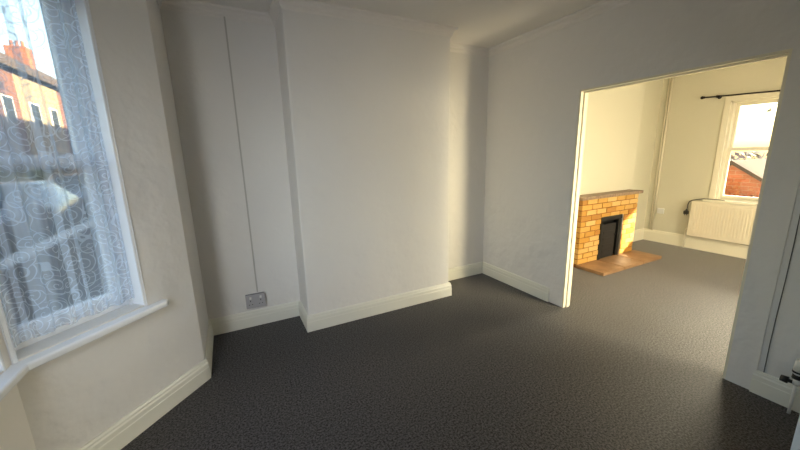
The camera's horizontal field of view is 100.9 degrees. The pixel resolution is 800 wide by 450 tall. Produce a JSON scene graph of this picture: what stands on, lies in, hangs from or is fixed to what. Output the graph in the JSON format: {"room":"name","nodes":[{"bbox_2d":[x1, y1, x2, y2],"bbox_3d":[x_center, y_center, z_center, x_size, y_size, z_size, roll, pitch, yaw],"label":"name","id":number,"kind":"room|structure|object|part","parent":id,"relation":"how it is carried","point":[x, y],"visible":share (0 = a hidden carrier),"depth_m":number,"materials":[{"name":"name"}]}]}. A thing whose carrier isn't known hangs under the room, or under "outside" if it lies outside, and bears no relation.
{"room":"living room","nodes":[
{"label":"living room","id":0,"kind":"room"},
{"bbox_2d":[0,330,35,449],"bbox_3d":[-1.442,0.077,0.692,0.200,2.630,1.134,-7,13,-27],"label":"wall","id":1,"kind":"structure","parent":0,"point":[15,432],"depth_m":1.34,"materials":[{"name":"white paint"}]},
{"bbox_2d":[0,351,5,371],"bbox_3d":[-1.441,-0.111,0.656,0.193,1.652,1.058,-7,13,-27],"label":"window","id":2,"kind":"structure","parent":1,"relation":"in","point":[2,365],"depth_m":1.31,"materials":[{"name":"white"}]},
{"bbox_2d":[0,0,203,449],"bbox_3d":[-1.595,-0.126,1.665,0.200,2.630,0.868,2,12,16],"label":"wall","id":3,"kind":"structure","parent":0,"point":[70,399],"depth_m":1.79,"materials":[{"name":"white paint"}]},
{"bbox_2d":[0,0,147,364],"bbox_3d":[-1.633,-0.282,1.484,0.199,1.658,0.566,2,12,16],"label":"window","id":4,"kind":"structure","parent":3,"relation":"in","point":[83,11],"depth_m":1.66,"materials":[{"name":"white wood"}]},
{"bbox_3d":[-1.701,-0.655,1.422,0.040,0.827,0.494,2,12,16],"label":"sash","id":5,"kind":"part","parent":4,"relation":"part of","materials":[{"name":"white wood"}]},
{"bbox_3d":[-1.649,0.083,1.568,0.040,0.811,0.494,2,12,16],"label":"sash","id":6,"kind":"part","parent":4,"relation":"part of","materials":[{"name":"white wood"}]},
{"bbox_2d":[0,0,133,347],"bbox_3d":[-1.593,-0.275,1.474,0.028,1.530,0.534,2,12,16],"label":"lace curtain","id":7,"kind":"object","parent":4,"relation":"hanging from","point":[20,199],"visible":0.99,"depth_m":1.50,"materials":[{"name":"white fabric"}]},
{"bbox_2d":[0,299,168,401],"bbox_3d":[-1.179,0.672,0.951,0.601,0.037,2.135,-7,13,-27],"label":"window sill","id":8,"kind":"structure","parent":3,"relation":"attached to","point":[14,373],"depth_m":1.50,"materials":[{"name":"white wood"}]},
{"bbox_2d":[78,321,213,449],"bbox_3d":[-1.422,1.139,1.669,0.384,0.147,2.466,-3,12,-8],"label":"baseboard","id":9,"kind":"structure","parent":3,"relation":"attached to","point":[117,436],"depth_m":1.94,"materials":[{"name":"white paint"}]},
{"bbox_2d":[146,0,207,358],"bbox_3d":[-1.655,-0.257,2.295,0.250,2.630,0.700,-7,13,-27],"label":"wall","id":10,"kind":"structure","parent":0,"point":[154,13],"depth_m":2.27,"materials":[{"name":"white paint"}]},
{"bbox_2d":[192,0,602,47],"bbox_3d":[1.705,-1.739,2.085,7.692,0.200,4.255,-7,13,-27],"label":"ceiling","id":11,"kind":"structure","parent":0,"point":[479,23],"depth_m":2.68,"materials":[{"name":"white paint"}]},
{"bbox_2d":[160,9,663,319],"bbox_3d":[1.225,-0.696,4.048,7.027,2.630,0.658,-7,13,-27],"label":"wall","id":12,"kind":"structure","parent":0,"point":[363,145],"depth_m":2.89,"materials":[{"name":"white paint"}]},
{"bbox_2d":[224,16,257,291],"bbox_3d":[-1.320,-0.495,2.765,0.012,2.255,0.009,-7,13,-27],"label":"cable trunking","id":13,"kind":"object","parent":12,"relation":"attached to","point":[224,16],"visible":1,"depth_m":2.73,"materials":[{"name":"grey plastic"}]},
{"bbox_2d":[245,291,265,308],"bbox_3d":[-1.304,0.680,2.983,0.160,0.124,0.051,-7,13,-27],"label":"wall socket","id":14,"kind":"object","parent":12,"relation":"attached to","point":[254,300],"visible":1,"depth_m":2.96,"materials":[{"name":"grey plastic"}]},
{"bbox_2d":[208,261,482,335],"bbox_3d":[-0.209,0.747,3.388,3.060,0.147,0.381,-7,13,-27],"label":"baseboard","id":15,"kind":"structure","parent":12,"relation":"attached to","point":[243,320],"depth_m":3.10,"materials":[{"name":"white paint"}]},
{"bbox_2d":[156,0,634,56],"bbox_3d":[0.226,-1.401,1.310,3.653,0.072,3.655,-7,13,-27],"label":"trim","id":16,"kind":"structure","parent":12,"relation":"attached to","point":[185,6],"depth_m":2.63,"materials":[{"name":"white paint"}]},
{"bbox_2d":[121,239,799,449],"bbox_3d":[1.846,0.982,2.644,7.170,0.100,3.855,-7,13,-27],"label":"floor","id":17,"kind":"structure","parent":0,"point":[636,358],"depth_m":2.25,"materials":[{"name":"grey carpet"}]},
{"bbox_2d":[573,189,661,275],"bbox_3d":[2.908,0.051,4.424,1.394,0.935,0.505,-7,13,-27],"label":"fireplace","id":18,"kind":"object","parent":17,"relation":"on","point":[605,220],"visible":0.9,"depth_m":4.43,"materials":[{"name":"brown"}]},
{"bbox_3d":[2.862,0.211,4.556,0.305,0.470,0.050,-7,13,-27],"label":"stove door","id":19,"kind":"part","parent":18,"relation":"part of","materials":[{"name":"black metal"}]},
{"bbox_2d":[579,189,643,200],"bbox_3d":[2.805,-0.411,4.456,1.348,0.040,0.195,-7,13,-27],"label":"mantel shelf","id":20,"kind":"object","parent":18,"relation":"attached to","point":[629,192],"depth_m":4.39,"materials":[{"name":"wood"}]},
{"bbox_2d":[779,359,799,413],"bbox_3d":[2.438,0.811,1.451,0.110,0.700,0.992,-7,13,-27],"label":"radiator","id":21,"kind":"object","parent":17,"relation":"on","point":[795,382],"visible":1,"depth_m":1.86,"materials":[{"name":"white metal"}]},
{"bbox_2d":[483,0,799,386],"bbox_3d":[1.924,-0.363,2.395,0.090,2.630,3.715,-7,13,-27],"label":"wall","id":22,"kind":"structure","parent":0,"point":[526,81],"depth_m":2.95,"materials":[{"name":"white paint"}]},
{"bbox_2d":[482,262,549,301],"bbox_3d":[1.287,0.627,3.786,0.023,0.147,0.985,-7,13,-27],"label":"baseboard","id":23,"kind":"structure","parent":22,"relation":"attached to","point":[540,291],"depth_m":3.70,"materials":[{"name":"white paint"}]},
{"bbox_2d":[549,30,799,389],"bbox_3d":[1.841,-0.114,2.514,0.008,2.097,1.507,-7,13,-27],"label":"trim","id":24,"kind":"structure","parent":22,"relation":"attached to","point":[782,182],"depth_m":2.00,"materials":[{"name":"white paint"}]},
{"bbox_2d":[749,370,799,412],"bbox_3d":[2.469,1.070,1.559,0.023,0.147,1.162,-7,13,-27],"label":"baseboard","id":25,"kind":"structure","parent":22,"relation":"attached to","point":[767,386],"depth_m":1.98,"materials":[{"name":"white paint"}]},
{"bbox_2d":[763,215,799,371],"bbox_3d":[2.196,-0.273,1.770,0.004,2.400,0.008,-7,13,-27],"label":"cable","id":26,"kind":"object","parent":22,"relation":"attached to","point":[799,215],"visible":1,"depth_m":1.91,"materials":[{"name":"grey plastic"}]},
{"bbox_2d":[644,57,786,238],"bbox_3d":[5.006,-0.781,4.028,0.280,2.630,4.155,-7,13,-27],"label":"wall","id":27,"kind":"structure","parent":0,"point":[694,123],"depth_m":4.91,"materials":[{"name":"beige paint"}]},
{"bbox_2d":[657,208,663,213],"bbox_3d":[4.230,-0.229,5.361,0.030,0.085,0.090,-7,13,-27],"label":"wall socket","id":28,"kind":"object","parent":27,"relation":"attached to","point":[659,210],"visible":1,"depth_m":5.35,"materials":[{"name":"white plastic"}]},
{"bbox_2d":[649,77,673,229],"bbox_3d":[4.159,-1.119,5.261,0.024,2.440,0.054,-7,13,-27],"label":"pipe","id":29,"kind":"object","parent":27,"relation":"attached to","point":[670,80],"visible":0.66,"depth_m":5.25,"materials":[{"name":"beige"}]},
{"bbox_2d":[632,228,748,258],"bbox_3d":[4.442,0.446,4.185,0.862,0.190,2.905,-7,13,-27],"label":"baseboard","id":30,"kind":"structure","parent":27,"relation":"attached to","point":[698,243],"depth_m":5.00,"materials":[{"name":"beige paint"}]},
{"bbox_2d":[683,198,724,215],"bbox_3d":[4.416,-0.252,4.808,0.054,0.269,0.424,-12,16,-41],"label":"power cord","id":31,"kind":"object","parent":27,"relation":"hanging from","point":[686,211],"visible":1,"depth_m":4.93,"materials":[{"name":"black plastic"}]},
{"bbox_2d":[682,201,756,247],"bbox_3d":[4.641,0.092,4.521,0.124,0.735,1.189,-7,13,-27],"label":"radiator","id":32,"kind":"object","parent":27,"relation":"attached to","point":[732,223],"visible":0.66,"depth_m":4.62,"materials":[{"name":"beige metal"}]},
{"bbox_2d":[702,199,757,205],"bbox_3d":[4.797,-0.251,4.261,0.145,0.037,1.370,-7,13,-27],"label":"window sill","id":33,"kind":"structure","parent":27,"relation":"attached to","point":[703,200],"depth_m":4.54,"materials":[{"name":"beige paint"}]},
{"bbox_2d":[700,90,779,98],"bbox_3d":[4.718,-1.623,3.955,0.101,0.116,1.776,-7,13,-27],"label":"curtain rod","id":34,"kind":"object","parent":27,"relation":"attached to","point":[716,96],"visible":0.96,"depth_m":4.38,"materials":[{"name":"black metal"}]},
{"bbox_2d":[708,91,779,201],"bbox_3d":[4.854,-0.964,4.149,0.198,1.405,1.280,-7,13,-27],"label":"window","id":35,"kind":"structure","parent":27,"relation":"in","point":[732,107],"depth_m":4.57,"materials":[{"name":"beige paint"}]},
{"bbox_3d":[4.859,-0.642,4.216,0.035,0.707,1.100,-7,13,-27],"label":"sash","id":36,"kind":"part","parent":35,"relation":"part of","materials":[{"name":"beige paint"}]},
{"bbox_3d":[4.880,-1.261,4.104,0.035,0.637,1.100,-7,13,-27],"label":"sash","id":37,"kind":"part","parent":35,"relation":"part of","materials":[{"name":"beige paint"}]},
{"bbox_2d":[724,158,766,196],"bbox_3d":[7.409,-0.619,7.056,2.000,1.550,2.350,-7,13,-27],"label":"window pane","id":38,"kind":"object","parent":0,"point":[749,173],"visible":0.15,"depth_m":6.45,"materials":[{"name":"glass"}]},
{"bbox_3d":[1.334,0.150,0.037,3.365,2.630,0.120,-7,13,-27],"label":"wall","id":39,"kind":"structure","parent":0,"visible":0},
{"bbox_2d":[790,415,799,449],"bbox_3d":[1.496,0.333,0.682,0.094,1.973,0.778,-7,13,-27],"label":"door","id":40,"kind":"structure","parent":39,"relation":"in","point":[795,445],"depth_m":1.11,"materials":[{"name":"white wood"}]},
{"label":"outside","id":41,"kind":"structure","parent":0,"visible":0},
{"bbox_2d":[28,262,103,320],"bbox_3d":[-11.500,-2.471,22.142,120.000,0.200,130.000,-7,13,-27],"label":"ground","id":42,"kind":"structure","parent":41,"point":[65,296],"depth_m":4.77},
{"bbox_2d":[0,58,31,154],"bbox_3d":[-22.102,-6.063,13.844,7.200,10.750,5.198,-7,13,-27],"label":"house","id":43,"kind":"structure","parent":42,"relation":"on","point":[13,104],"depth_m":17.25,"materials":[{"name":"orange brick"}]},
{"bbox_3d":[-19.778,-5.835,16.734,0.056,1.240,0.840,-7,13,-27],"label":"pane","id":44,"kind":"part","parent":43,"relation":"part of","materials":[{"name":"clear glass"}]},
{"bbox_2d":[0,170,52,181],"bbox_3d":[-17.386,-1.816,14.552,1.189,1.987,8.994,-7,13,-27],"label":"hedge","id":45,"kind":"object","parent":42,"relation":"on","point":[31,173],"visible":0.06,"depth_m":16.45,"materials":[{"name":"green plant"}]},
{"bbox_2d":[3,40,56,80],"bbox_3d":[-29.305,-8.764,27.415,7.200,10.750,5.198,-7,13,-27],"label":"chimney","id":46,"kind":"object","parent":42,"relation":"on","point":[23,50],"visible":0.1,"depth_m":24.54,"materials":[{"name":"brick"}]},
{"bbox_2d":[0,54,73,174],"bbox_3d":[-24.503,-6.964,18.368,7.200,10.750,5.198,-7,13,-27],"label":"house","id":47,"kind":"structure","parent":42,"relation":"on","point":[61,146],"depth_m":20.07,"materials":[{"name":"stone"}]},
{"bbox_3d":[-21.047,-6.311,19.126,0.056,1.240,0.940,-7,13,-27],"label":"pane","id":48,"kind":"part","parent":47,"relation":"part of","materials":[{"name":"clear glass"}]},
{"bbox_3d":[-22.179,-6.735,21.257,0.056,1.240,0.840,-7,13,-27],"label":"pane","id":49,"kind":"part","parent":47,"relation":"part of","materials":[{"name":"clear glass"}]},
{"bbox_2d":[0,52,77,172],"bbox_3d":[-26.904,-7.864,22.892,7.200,10.750,5.198,-7,13,-27],"label":"house","id":50,"kind":"structure","parent":42,"relation":"on","point":[40,73],"depth_m":22.60,"materials":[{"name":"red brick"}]},
{"bbox_2d":[0,220,97,324],"bbox_3d":[-6.943,-0.113,8.362,0.280,0.680,27.000,-7,13,-27],"label":"wall","id":51,"kind":"structure","parent":42,"relation":"on","point":[53,261],"depth_m":4.74,"materials":[{"name":"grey brick"}]},
{"bbox_2d":[724,180,756,196],"bbox_3d":[6.348,-0.375,6.673,0.246,1.240,1.527,-7,13,-27],"label":"climbing vine","id":52,"kind":"object","parent":42,"relation":"on","point":[732,190],"visible":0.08,"depth_m":6.35,"materials":[{"name":"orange plant"}]},
{"bbox_2d":[730,151,767,160],"bbox_3d":[9.259,-1.058,9.995,1.361,2.412,8.453,-7,13,-27],"label":"hedge","id":53,"kind":"object","parent":42,"relation":"on","point":[747,154],"visible":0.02,"depth_m":9.06,"materials":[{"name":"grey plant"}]},
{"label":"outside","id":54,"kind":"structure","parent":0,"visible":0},
{"bbox_3d":[-16.557,-1.914,19.569,5.000,0.010,126.000,-7,13,-27],"label":"road","id":55,"kind":"object","parent":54,"visible":0},
{"bbox_2d":[0,180,86,259],"bbox_3d":[-8.221,-0.109,6.650,1.753,1.419,4.100,-7,13,-27],"label":"car","id":56,"kind":"object","parent":55,"relation":"on","point":[47,222],"visible":0.32,"depth_m":6.96,"materials":[{"name":"grey paint"}]},
{"bbox_2d":[52,173,86,213],"bbox_3d":[-10.895,-1.067,11.477,1.753,1.419,4.100,-7,13,-27],"label":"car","id":57,"kind":"object","parent":55,"relation":"on","point":[74,180],"visible":0.06,"depth_m":10.56,"materials":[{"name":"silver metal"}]}
]}

